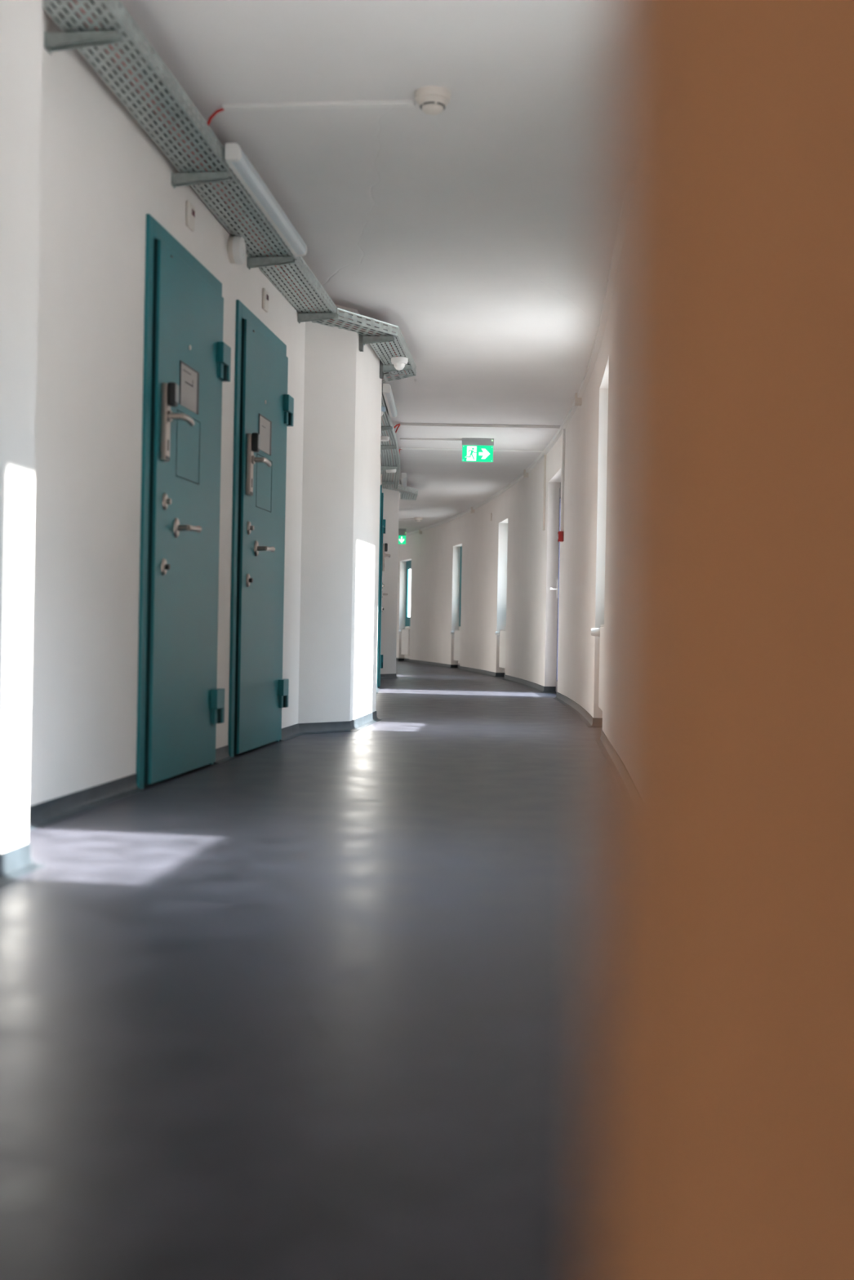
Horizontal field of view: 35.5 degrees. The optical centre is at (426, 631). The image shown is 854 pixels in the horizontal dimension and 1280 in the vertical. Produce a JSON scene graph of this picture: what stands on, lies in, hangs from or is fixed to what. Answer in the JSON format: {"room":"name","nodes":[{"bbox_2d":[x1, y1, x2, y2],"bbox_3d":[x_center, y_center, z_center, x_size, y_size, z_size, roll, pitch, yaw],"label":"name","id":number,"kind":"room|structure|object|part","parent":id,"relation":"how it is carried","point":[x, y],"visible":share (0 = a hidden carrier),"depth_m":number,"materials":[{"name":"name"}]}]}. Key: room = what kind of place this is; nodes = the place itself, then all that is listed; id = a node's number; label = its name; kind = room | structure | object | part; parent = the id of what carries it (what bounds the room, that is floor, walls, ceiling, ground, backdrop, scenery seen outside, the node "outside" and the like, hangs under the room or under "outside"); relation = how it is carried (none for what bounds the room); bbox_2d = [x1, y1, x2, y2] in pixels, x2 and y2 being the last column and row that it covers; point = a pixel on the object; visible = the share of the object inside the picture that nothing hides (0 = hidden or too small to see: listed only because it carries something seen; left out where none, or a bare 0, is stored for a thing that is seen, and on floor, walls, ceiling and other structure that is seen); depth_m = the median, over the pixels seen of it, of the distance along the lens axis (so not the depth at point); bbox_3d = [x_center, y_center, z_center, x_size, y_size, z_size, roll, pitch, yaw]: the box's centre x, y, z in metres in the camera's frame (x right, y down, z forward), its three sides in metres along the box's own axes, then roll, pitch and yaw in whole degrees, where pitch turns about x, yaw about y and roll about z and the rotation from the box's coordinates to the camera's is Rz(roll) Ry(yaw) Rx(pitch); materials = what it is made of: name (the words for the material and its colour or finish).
{"room":"prison interior","nodes":[
{"label":"prison interior","id":0,"kind":"room"},
{"bbox_2d":[0,661,601,1279],"bbox_3d":[-1.370,0.615,13.854,5.683,0.120,38.909,1,0,0],"label":"floor","id":1,"kind":"structure","parent":0,"point":[320,1006],"depth_m":2.03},
{"bbox_2d":[591,0,853,1279],"bbox_3d":[0.166,-0.627,0.225,0.245,2.419,0.050,1,0,0],"label":"wooden post","id":2,"kind":"object","parent":1,"relation":"on","point":[723,1149],"visible":1,"depth_m":0.20,"materials":[{"name":"brown wood"}]},
{"bbox_2d":[0,0,608,853],"bbox_3d":[-1.007,-0.648,13.912,5.215,2.420,39.171,1,0,-5],"label":"wall","id":3,"kind":"structure","parent":0,"point":[81,177],"depth_m":4.62,"materials":[{"name":"white paint"}]},
{"bbox_2d":[44,29,121,54],"bbox_3d":[-0.991,-1.699,3.847,0.215,0.052,0.048,1,0,7],"label":"bracket","id":4,"kind":"object","parent":3,"relation":"attached to","point":[53,41],"visible":1,"depth_m":3.84,"materials":[{"name":"metal"}]},
{"bbox_3d":[-1.096,-1.703,3.860,0.004,0.048,0.048,1,0,7],"label":"wall plate","id":5,"kind":"part","parent":4,"relation":"part of","materials":[{"name":"metal"}]},
{"bbox_2d":[136,213,231,789],"bbox_3d":[-0.916,-0.459,5.202,0.146,2.045,0.950,1,0,7],"label":"door","id":6,"kind":"structure","parent":3,"relation":"in","point":[187,361],"depth_m":5.07,"materials":[{"name":"teal paint"}]},
{"bbox_3d":[-0.953,-0.762,4.862,0.023,0.280,0.055,1,0,7],"label":"lock plate","id":7,"kind":"part","parent":6,"relation":"part of","materials":[{"name":"metal"}]},
{"bbox_3d":[-0.903,-0.784,4.911,0.062,0.039,0.149,1,0,7],"label":"lever handle","id":8,"kind":"part","parent":6,"relation":"part of","materials":[{"name":"metal"}]},
{"bbox_3d":[-0.921,-0.944,5.173,0.005,0.165,0.240,1,0,7],"label":"view panel","id":9,"kind":"part","parent":6,"relation":"part of","materials":[{"name":"grey paper"}]},
{"bbox_3d":[-0.897,-0.394,5.083,0.050,0.028,0.142,1,0,23],"label":"lever handle","id":10,"kind":"part","parent":6,"relation":"part of","materials":[{"name":"metal"}]},
{"bbox_2d":[43,0,337,313],"bbox_3d":[-0.787,-1.753,5.425,0.206,0.059,3.870,1,0,6],"label":"cable tray","id":11,"kind":"object","parent":3,"relation":"attached to","point":[116,10],"visible":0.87,"depth_m":4.56,"materials":[{"name":"metal"}]},
{"bbox_3d":[-0.887,-1.754,5.435,0.002,0.055,3.870,1,0,6],"label":"wall rail","id":12,"kind":"part","parent":11,"relation":"part of","materials":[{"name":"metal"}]},
{"bbox_2d":[224,142,306,256],"bbox_3d":[-0.648,-1.763,5.527,0.060,0.062,1.267,1,0,6],"label":"lamp","id":13,"kind":"object","parent":11,"relation":"attached to","point":[235,157],"visible":1,"depth_m":5.35,"materials":[{"name":"white plastic"}]},
{"bbox_2d":[186,200,195,231],"bbox_3d":[-0.927,-1.629,5.234,0.015,0.100,0.084,1,0,7],"label":"indicator","id":14,"kind":"object","parent":3,"relation":"attached to","point":[190,209],"visible":1,"depth_m":5.21,"materials":[{"name":"beige plastic"}]},
{"bbox_2d":[171,171,230,188],"bbox_3d":[-0.851,-1.696,5.017,0.215,0.052,0.048,1,0,7],"label":"bracket","id":15,"kind":"object","parent":3,"relation":"attached to","point":[184,179],"visible":1,"depth_m":5.01,"materials":[{"name":"metal"}]},
{"bbox_2d":[227,235,245,264],"bbox_3d":[-0.833,-1.673,5.847,0.054,0.122,0.122,1,0,7],"label":"fire alarm","id":16,"kind":"object","parent":3,"relation":"attached to","point":[236,244],"visible":1,"depth_m":5.80,"materials":[{"name":"beige plastic"}]},
{"bbox_2d":[227,299,293,757],"bbox_3d":[-0.771,-0.456,6.417,0.146,2.045,0.950,1,0,7],"label":"door","id":17,"kind":"structure","parent":3,"relation":"in","point":[264,409],"depth_m":6.28,"materials":[{"name":"teal paint"}]},
{"bbox_3d":[-0.807,-0.760,6.077,0.023,0.280,0.055,1,0,7],"label":"lock plate","id":18,"kind":"part","parent":17,"relation":"part of","materials":[{"name":"metal"}]},
{"bbox_3d":[-0.758,-0.782,6.126,0.062,0.039,0.149,1,0,7],"label":"lever handle","id":19,"kind":"part","parent":17,"relation":"part of","materials":[{"name":"metal"}]},
{"bbox_3d":[-0.776,-0.942,6.388,0.005,0.165,0.240,1,0,7],"label":"view panel","id":20,"kind":"part","parent":17,"relation":"part of","materials":[{"name":"white paper"}]},
{"bbox_3d":[-0.751,-0.391,6.298,0.050,0.028,0.142,1,0,23],"label":"lever handle","id":21,"kind":"part","parent":17,"relation":"part of","materials":[{"name":"metal"}]},
{"bbox_2d":[262,288,268,312],"bbox_3d":[-0.781,-1.602,6.455,0.015,0.100,0.084,1,0,7],"label":"indicator","id":22,"kind":"object","parent":3,"relation":"attached to","point":[264,293],"visible":1,"depth_m":6.43,"materials":[{"name":"beige plastic"}]},
{"bbox_2d":[247,256,294,269],"bbox_3d":[-0.717,-1.694,6.137,0.215,0.052,0.048,1,0,7],"label":"bracket","id":23,"kind":"object","parent":3,"relation":"attached to","point":[252,262],"visible":1,"depth_m":6.12,"materials":[{"name":"metal"}]},
{"bbox_2d":[0,657,601,884],"bbox_3d":[-0.940,0.534,13.965,4.585,0.058,39.006,1,0,-5],"label":"baseboard","id":24,"kind":"structure","parent":3,"relation":"attached to","point":[16,862],"depth_m":4.54,"materials":[{"name":"grey plastic"}]},
{"bbox_2d":[297,312,337,323],"bbox_3d":[-0.588,-1.692,7.207,0.215,0.052,0.048,1,0,7],"label":"bracket","id":25,"kind":"object","parent":3,"relation":"attached to","point":[302,317],"visible":1,"depth_m":7.19,"materials":[{"name":"metal"}]},
{"bbox_2d":[359,314,363,351],"bbox_3d":[-0.380,-1.739,7.763,0.021,0.213,0.054,1,0,6],"label":"channel","id":26,"kind":"object","parent":3,"relation":"attached to","point":[361,344],"visible":0.54,"depth_m":7.74,"materials":[{"name":"metal"}]},
{"bbox_2d":[311,307,398,336],"bbox_3d":[-0.429,-1.747,7.555,0.228,0.059,0.593,1,0,35],"label":"cable tray","id":27,"kind":"object","parent":26,"relation":"attached to","point":[345,314],"visible":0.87,"depth_m":7.52,"materials":[{"name":"metal"}]},
{"bbox_3d":[-0.332,-1.744,7.525,0.002,0.055,0.532,1,0,38],"label":"rail","id":28,"kind":"part","parent":27,"relation":"part of","materials":[{"name":"metal"}]},
{"bbox_2d":[362,335,394,345],"bbox_3d":[-0.281,-1.687,7.745,0.180,0.050,0.048,1,0,6],"label":"bracket","id":29,"kind":"object","parent":26,"relation":"attached to","point":[366,340],"visible":1,"depth_m":7.73,"materials":[{"name":"metal"}]},
{"bbox_2d":[379,359,383,378],"bbox_3d":[-0.290,-1.737,8.588,0.021,0.213,0.054,1,0,6],"label":"channel","id":30,"kind":"object","parent":3,"relation":"attached to","point":[381,373],"visible":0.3,"depth_m":8.56,"materials":[{"name":"metal"}]},
{"bbox_2d":[369,326,416,375],"bbox_3d":[-0.215,-1.743,8.335,0.198,0.059,1.169,1,0,5],"label":"cable tray","id":31,"kind":"object","parent":30,"relation":"attached to","point":[405,348],"visible":0.75,"depth_m":8.21,"materials":[{"name":"metal"}]},
{"bbox_2d":[391,356,408,370],"bbox_3d":[-0.173,-1.674,8.360,0.108,0.074,0.108,1,0,0],"label":"sensor","id":32,"kind":"object","parent":31,"relation":"attached to","point":[399,362],"visible":1,"depth_m":8.33,"materials":[{"name":"white plastic"}]},
{"bbox_3d":[-0.120,-1.740,8.328,0.002,0.055,1.169,1,0,5],"label":"rail","id":33,"kind":"part","parent":31,"relation":"part of","materials":[{"name":"metal"}]},
{"bbox_2d":[382,364,411,373],"bbox_3d":[-0.191,-1.685,8.570,0.180,0.050,0.048,1,0,6],"label":"bracket","id":34,"kind":"object","parent":30,"relation":"attached to","point":[386,368],"visible":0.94,"depth_m":8.56,"materials":[{"name":"metal"}]},
{"bbox_2d":[376,484,390,687],"bbox_3d":[-0.459,-0.451,13.896,0.146,2.045,0.950,1,0,-2],"label":"door","id":35,"kind":"structure","parent":3,"relation":"in","point":[383,548],"depth_m":13.49,"materials":[{"name":"teal paint"}]},
{"bbox_3d":[-0.510,-0.452,13.894,0.043,2.045,0.950,1,0,-2],"label":"frame","id":36,"kind":"part","parent":35,"relation":"part of","materials":[{"name":"teal paint"}]},
{"bbox_3d":[-0.443,-0.753,13.554,0.023,0.280,0.055,1,0,-2],"label":"lock plate","id":37,"kind":"part","parent":35,"relation":"part of","materials":[{"name":"metal"}]},
{"bbox_2d":[381,426,392,431],"bbox_3d":[-0.374,-1.688,11.150,0.170,0.052,0.048,1,0,0],"label":"bracket","id":38,"kind":"object","parent":3,"relation":"attached to","point":[383,428],"visible":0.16,"depth_m":11.13,"materials":[{"name":"metal"}]},
{"bbox_2d":[380,481,394,485],"bbox_3d":[-0.462,-1.689,15.300,0.170,0.052,0.048,1,0,0],"label":"bracket","id":39,"kind":"object","parent":3,"relation":"attached to","point":[383,482],"visible":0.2,"depth_m":15.28,"materials":[{"name":"metal"}]},
{"bbox_2d":[380,445,396,449],"bbox_3d":[-0.365,-1.688,12.300,0.170,0.052,0.048,1,0,0],"label":"bracket","id":40,"kind":"object","parent":3,"relation":"attached to","point":[382,447],"visible":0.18,"depth_m":12.28,"materials":[{"name":"metal"}]},
{"bbox_2d":[380,466,397,471],"bbox_3d":[-0.394,-1.688,13.850,0.170,0.052,0.048,1,0,0],"label":"bracket","id":41,"kind":"object","parent":3,"relation":"attached to","point":[382,468],"visible":1,"depth_m":13.83,"materials":[{"name":"metal"}]},
{"bbox_2d":[380,389,399,488],"bbox_3d":[-0.401,-1.746,12.605,0.278,0.059,6.791,1,0,0],"label":"cable tray","id":42,"kind":"object","parent":3,"relation":"attached to","point":[390,455],"visible":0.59,"depth_m":12.86,"materials":[{"name":"metal"}]},
{"bbox_2d":[50,2,382,478],"bbox_3d":[-0.492,-1.730,9.629,0.609,0.013,15.293,1,0,3],"label":"cable","id":43,"kind":"object","parent":42,"relation":"in","point":[51,2],"visible":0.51,"depth_m":4.56,"materials":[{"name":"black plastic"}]},
{"bbox_2d":[43,1,402,496],"bbox_3d":[-0.504,-1.729,9.627,0.610,0.010,15.286,1,0,3],"label":"cable","id":44,"kind":"object","parent":42,"relation":"in","point":[43,2],"visible":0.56,"depth_m":5.01,"materials":[{"name":"grey plastic"}]},
{"bbox_2d":[51,2,395,488],"bbox_3d":[-0.481,-1.730,9.631,0.608,0.014,15.300,1,0,3],"label":"cable","id":45,"kind":"object","parent":42,"relation":"in","point":[51,2],"visible":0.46,"depth_m":4.86,"materials":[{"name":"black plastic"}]},
{"bbox_2d":[57,0,404,497],"bbox_3d":[-0.469,-1.728,9.634,0.606,0.010,15.308,1,0,3],"label":"cable","id":46,"kind":"object","parent":42,"relation":"in","point":[57,0],"visible":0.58,"depth_m":4.94,"materials":[{"name":"grey plastic"}]},
{"bbox_2d":[57,0,406,497],"bbox_3d":[-0.457,-1.730,9.637,0.612,0.014,15.317,1,0,3],"label":"cable","id":47,"kind":"object","parent":42,"relation":"in","point":[58,0],"visible":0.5,"depth_m":4.71,"materials":[{"name":"black plastic"}]},
{"bbox_2d":[73,0,395,477],"bbox_3d":[-0.415,-1.730,9.646,0.608,0.015,15.344,1,0,3],"label":"cable","id":48,"kind":"object","parent":42,"relation":"in","point":[75,1],"visible":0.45,"depth_m":4.56,"materials":[{"name":"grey plastic"}]},
{"bbox_2d":[69,3,404,492],"bbox_3d":[-0.436,-1.730,9.642,0.609,0.015,15.330,1,0,3],"label":"cable","id":49,"kind":"object","parent":42,"relation":"in","point":[69,3],"visible":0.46,"depth_m":4.94,"materials":[{"name":"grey plastic"}]},
{"bbox_2d":[67,3,407,497],"bbox_3d":[-0.447,-1.729,9.640,0.610,0.013,15.324,1,0,3],"label":"cable","id":50,"kind":"object","parent":42,"relation":"in","point":[68,3],"visible":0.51,"depth_m":4.63,"materials":[{"name":"black plastic"}]},
{"bbox_2d":[75,2,409,498],"bbox_3d":[-0.425,-1.729,9.644,0.605,0.013,15.336,1,0,3],"label":"cable","id":51,"kind":"object","parent":42,"relation":"in","point":[75,2],"visible":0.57,"depth_m":7.53,"materials":[{"name":"black plastic"}]},
{"bbox_2d":[84,3,412,493],"bbox_3d":[-0.405,-1.730,9.649,0.610,0.015,15.351,1,0,3],"label":"cable","id":52,"kind":"object","parent":42,"relation":"in","point":[84,3],"visible":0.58,"depth_m":5.02,"materials":[{"name":"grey plastic"}]},
{"bbox_2d":[84,3,412,498],"bbox_3d":[-0.392,-1.727,9.652,0.606,0.011,15.360,1,0,3],"label":"cable","id":53,"kind":"object","parent":42,"relation":"in","point":[85,3],"visible":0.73,"depth_m":5.07,"materials":[{"name":"grey plastic"}]},
{"bbox_2d":[90,0,413,496],"bbox_3d":[-0.380,-1.728,9.655,0.605,0.013,15.367,1,0,3],"label":"cable","id":54,"kind":"object","parent":42,"relation":"in","point":[91,0],"visible":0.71,"depth_m":4.79,"materials":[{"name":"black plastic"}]},
{"bbox_2d":[92,0,414,499],"bbox_3d":[-0.367,-1.728,9.657,0.604,0.014,15.375,1,0,3],"label":"cable","id":55,"kind":"object","parent":42,"relation":"in","point":[92,1],"visible":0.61,"depth_m":4.95,"materials":[{"name":"black plastic"}]},
{"bbox_2d":[101,3,413,483],"bbox_3d":[-0.355,-1.726,9.660,0.602,0.010,15.384,1,0,3],"label":"cable","id":56,"kind":"object","parent":42,"relation":"in","point":[103,5],"visible":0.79,"depth_m":4.79,"materials":[{"name":"grey plastic"}]},
{"bbox_2d":[381,406,386,416],"bbox_3d":[-0.365,-1.678,10.200,0.100,0.074,0.100,1,0,0],"label":"sensor","id":57,"kind":"object","parent":42,"relation":"attached to","point":[383,408],"visible":0.27,"depth_m":10.18,"materials":[{"name":"white plastic"}]},
{"bbox_2d":[380,435,389,441],"bbox_3d":[-0.380,-1.698,11.750,0.100,0.034,0.100,1,0,0],"label":"sensor","id":58,"kind":"object","parent":42,"relation":"attached to","point":[383,438],"visible":0.82,"depth_m":11.71,"materials":[{"name":"white plastic"}]},
{"bbox_2d":[382,383,397,417],"bbox_3d":[-0.278,-1.756,10.184,0.060,0.062,1.130,1,0,1],"label":"lamp","id":59,"kind":"object","parent":42,"relation":"attached to","point":[387,391],"visible":1,"depth_m":9.99,"materials":[{"name":"white plastic"}]},
{"bbox_2d":[385,389,397,417],"bbox_3d":[-0.270,-1.756,10.184,0.041,0.062,1.070,1,0,1],"label":"diffuser","id":60,"kind":"object","parent":59,"relation":"attached to","point":[389,400],"depth_m":10.14,"materials":[{"name":"white plastic"}]},
{"bbox_2d":[386,469,395,472],"bbox_3d":[-0.380,-1.698,14.100,0.110,0.034,0.110,1,0,0],"label":"sensor","id":61,"kind":"object","parent":42,"relation":"attached to","point":[388,470],"visible":0.79,"depth_m":14.06,"materials":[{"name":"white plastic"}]},
{"bbox_2d":[401,472,406,487],"bbox_3d":[-0.265,-1.756,15.476,0.060,0.062,0.950,1,0,-1],"label":"lamp","id":62,"kind":"object","parent":42,"relation":"attached to","point":[403,474],"visible":1,"depth_m":15.21,"materials":[{"name":"white plastic"}]},
{"bbox_2d":[403,477,406,487],"bbox_3d":[-0.256,-1.756,15.476,0.041,0.062,0.890,1,0,-1],"label":"diffuser","id":63,"kind":"object","parent":62,"relation":"attached to","point":[404,478],"depth_m":15.46,"materials":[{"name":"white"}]},
{"bbox_2d":[382,371,414,382],"bbox_3d":[-0.293,-1.744,9.060,0.166,0.059,0.491,1,0,-40],"label":"cable tray","id":64,"kind":"object","parent":3,"relation":"attached to","point":[392,376],"visible":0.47,"depth_m":8.98,"materials":[{"name":"metal"}]},
{"bbox_2d":[383,484,417,493],"bbox_3d":[-0.321,-1.745,16.315,0.167,0.059,0.720,1,0,22],"label":"cable tray","id":65,"kind":"object","parent":3,"relation":"attached to","point":[397,489],"visible":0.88,"depth_m":16.31,"materials":[{"name":"metal"}]},
{"bbox_3d":[-0.233,-1.742,16.320,0.002,0.055,0.646,1,0,22],"label":"rail","id":66,"kind":"part","parent":65,"relation":"part of","materials":[{"name":"metal"}]},
{"bbox_2d":[398,629,409,657],"bbox_3d":[-0.413,0.229,25.393,0.143,0.552,0.650,1,0,-14],"label":"radiator","id":67,"kind":"object","parent":3,"relation":"attached to","point":[405,650],"visible":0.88,"depth_m":25.32,"materials":[{"name":"white metal"}]},
{"bbox_3d":[-0.414,0.204,25.367,0.018,0.478,0.600,1,0,-14],"label":"panel","id":68,"kind":"part","parent":67,"relation":"part of","materials":[{"name":"white metal"}]},
{"bbox_2d":[404,560,411,626],"bbox_3d":[-0.315,-0.726,25.329,0.094,1.260,0.939,1,0,-14],"label":"window","id":69,"kind":"structure","parent":3,"relation":"in","point":[408,562],"depth_m":25.68,"materials":[{"name":"teal paint"}]},
{"bbox_2d":[400,492,417,500],"bbox_3d":[-0.229,-1.743,16.980,0.211,0.059,0.833,1,0,-2],"label":"cable tray","id":70,"kind":"object","parent":3,"relation":"attached to","point":[410,495],"visible":0.9,"depth_m":16.96,"materials":[{"name":"metal"}]},
{"bbox_2d":[450,629,460,664],"bbox_3d":[0.489,0.245,20.991,0.143,0.552,0.650,1,0,-9],"label":"radiator","id":71,"kind":"object","parent":3,"relation":"attached to","point":[456,633],"visible":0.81,"depth_m":21.01,"materials":[{"name":"white metal"}]},
{"bbox_3d":[0.486,0.220,20.965,0.018,0.478,0.600,1,0,-9],"label":"panel","id":72,"kind":"part","parent":71,"relation":"part of","materials":[{"name":"white metal"}]},
{"bbox_2d":[458,546,462,626],"bbox_3d":[0.570,-0.720,20.997,0.094,1.280,0.772,1,0,-9],"label":"window","id":73,"kind":"structure","parent":3,"relation":"in","point":[460,564],"depth_m":21.30,"materials":[{"name":"teal paint"}]},
{"bbox_2d":[494,630,506,672],"bbox_3d":[0.985,0.254,17.128,0.143,0.552,0.650,1,0,-5],"label":"radiator","id":74,"kind":"object","parent":3,"relation":"attached to","point":[502,633],"visible":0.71,"depth_m":17.15,"materials":[{"name":"white metal"}]},
{"bbox_3d":[0.980,0.229,17.103,0.018,0.478,0.600,1,0,-5],"label":"panel","id":75,"kind":"part","parent":74,"relation":"part of","materials":[{"name":"white metal"}]},
{"bbox_2d":[405,267,609,536],"bbox_3d":[0.100,-1.819,18.233,1.532,0.037,25.865,1,0,-6],"label":"cable trunking","id":76,"kind":"object","parent":3,"relation":"attached to","point":[605,308],"visible":0.67,"depth_m":10.81,"materials":[{"name":"white plastic"}]},
{"bbox_2d":[523,469,528,477],"bbox_3d":[1.113,-1.776,14.999,0.050,0.087,0.060,1,0,-3],"label":"junction box","id":77,"kind":"object","parent":76,"relation":"attached to","point":[525,474],"visible":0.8,"depth_m":14.97,"materials":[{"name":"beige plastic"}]},
{"bbox_2d":[574,393,582,405],"bbox_3d":[1.156,-1.775,10.201,0.050,0.087,0.060,1,0,2],"label":"junction box","id":78,"kind":"object","parent":76,"relation":"attached to","point":[577,400],"visible":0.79,"depth_m":10.17,"materials":[{"name":"beige plastic"}]},
{"bbox_2d":[542,454,546,530],"bbox_3d":[1.181,-1.399,13.420,0.021,0.760,0.032,1,0,-1],"label":"conduit","id":79,"kind":"object","parent":3,"relation":"attached to","point":[544,455],"visible":1,"depth_m":13.40,"materials":[{"name":"beige plastic"}]},
{"bbox_2d":[549,482,560,692],"bbox_3d":[1.288,-0.437,12.611,0.173,2.080,1.183,1,0,-1],"label":"door","id":80,"kind":"structure","parent":3,"relation":"in","point":[557,588],"depth_m":13.03,"materials":[{"name":"grey paint"}]},
{"bbox_3d":[1.242,-0.423,13.035,0.088,0.190,0.138,1,0,-1],"label":"lever handle","id":81,"kind":"part","parent":80,"relation":"part of","materials":[{"name":"white plastic"}]},
{"bbox_2d":[557,531,563,542],"bbox_3d":[1.173,-0.834,11.720,0.046,0.088,0.088,1,0,0],"label":"fire alarm","id":82,"kind":"object","parent":3,"relation":"attached to","point":[560,534],"visible":1,"depth_m":11.68,"materials":[{"name":"red plastic"}]},
{"bbox_2d":[560,428,564,531],"bbox_3d":[1.194,-1.329,11.720,0.021,0.900,0.032,1,0,0],"label":"conduit","id":83,"kind":"object","parent":3,"relation":"attached to","point":[563,429],"visible":1,"depth_m":11.70,"materials":[{"name":"white plastic"}]},
{"bbox_2d":[590,624,603,710],"bbox_3d":[1.050,0.245,7.862,0.143,0.572,0.890,1,0,5],"label":"radiator","id":84,"kind":"object","parent":3,"relation":"attached to","point":[597,632],"visible":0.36,"depth_m":8.10,"materials":[{"name":"white metal"}]},
{"bbox_3d":[1.040,0.220,7.838,0.018,0.498,0.840,1,0,5],"label":"panel","id":85,"kind":"part","parent":84,"relation":"part of","materials":[{"name":"white metal"}]},
{"bbox_2d":[111,0,614,533],"bbox_3d":[-1.324,-1.954,13.854,5.683,0.180,38.909,1,0,0],"label":"ceiling","id":86,"kind":"structure","parent":0,"point":[478,228],"depth_m":5.35,"materials":[{"name":"paint"}]},
{"bbox_2d":[222,99,414,111],"bbox_3d":[-0.380,-1.840,4.665,0.678,0.014,0.035,1,0,6],"label":"conduit","id":87,"kind":"object","parent":86,"relation":"attached to","point":[397,103],"visible":1,"depth_m":4.66,"materials":[{"name":"white plastic"}]},
{"bbox_2d":[207,107,224,129],"bbox_3d":[-0.751,-1.814,4.718,0.081,0.067,0.012,1,0,28],"label":"cable","id":88,"kind":"object","parent":87,"relation":"attached to","point":[217,111],"visible":0.89,"depth_m":4.72,"materials":[{"name":"red plastic"}]},
{"bbox_2d":[398,528,406,544],"bbox_3d":[-0.524,-1.712,23.998,0.301,0.275,0.064,1,0,0],"label":"exit sign","id":89,"kind":"object","parent":86,"relation":"hanging from","point":[402,532],"visible":0.52,"depth_m":23.99,"materials":[{"name":"green plastic"}]},
{"bbox_3d":[-0.525,-1.652,24.000,0.293,0.154,0.016,1,0,0],"label":"panel","id":90,"kind":"part","parent":89,"relation":"part of","materials":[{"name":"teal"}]},
{"bbox_2d":[398,518,413,520],"bbox_3d":[-0.340,-1.836,21.850,0.030,0.020,0.394,1,0,-40],"label":"conduit","id":91,"kind":"object","parent":86,"relation":"attached to","point":[406,518],"visible":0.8,"depth_m":21.81,"materials":[{"name":"white plastic"}]},
{"bbox_2d":[413,517,422,521],"bbox_3d":[-0.138,-1.809,21.600,0.150,0.067,0.150,1,0,0],"label":"smoke detector","id":92,"kind":"object","parent":86,"relation":"attached to","point":[417,519],"visible":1,"depth_m":21.55,"materials":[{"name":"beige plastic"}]},
{"bbox_2d":[400,437,462,440],"bbox_3d":[0.038,-1.830,12.710,0.590,0.018,0.030,1,0,2],"label":"conduit","id":93,"kind":"object","parent":86,"relation":"attached to","point":[418,439],"visible":1,"depth_m":12.70,"materials":[{"name":"white plastic"}]},
{"bbox_2d":[414,85,450,115],"bbox_3d":[0.019,-1.806,4.560,0.124,0.067,0.124,1,0,0],"label":"smoke detector","id":94,"kind":"object","parent":86,"relation":"attached to","point":[431,100],"visible":1,"depth_m":4.52,"materials":[{"name":"beige plastic"}]},
{"bbox_2d":[400,447,542,452],"bbox_3d":[0.448,-1.823,13.390,1.430,0.018,0.051,1,0,-1],"label":"conduit","id":95,"kind":"object","parent":86,"relation":"attached to","point":[402,448],"visible":0.89,"depth_m":13.37,"materials":[{"name":"white plastic"}]},
{"bbox_2d":[462,438,493,462],"bbox_3d":[0.482,-1.722,12.668,0.301,0.219,0.064,1,0,-1],"label":"exit sign","id":96,"kind":"object","parent":86,"relation":"hanging from","point":[473,450],"visible":1,"depth_m":12.66,"materials":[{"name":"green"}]},
{"bbox_2d":[400,422,559,428],"bbox_3d":[0.468,-1.820,11.800,1.410,0.024,0.040,1,0,0],"label":"conduit","id":97,"kind":"object","parent":86,"relation":"attached to","point":[425,424],"visible":1,"depth_m":11.78,"materials":[{"name":"white plastic"}]},
{"bbox_2d":[393,423,399,432],"bbox_3d":[-0.266,-1.804,11.800,0.066,0.074,0.306,1,0,0],"label":"cable","id":98,"kind":"object","parent":97,"relation":"attached to","point":[398,424],"visible":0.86,"depth_m":11.78,"materials":[{"name":"red plastic"}]}
]}

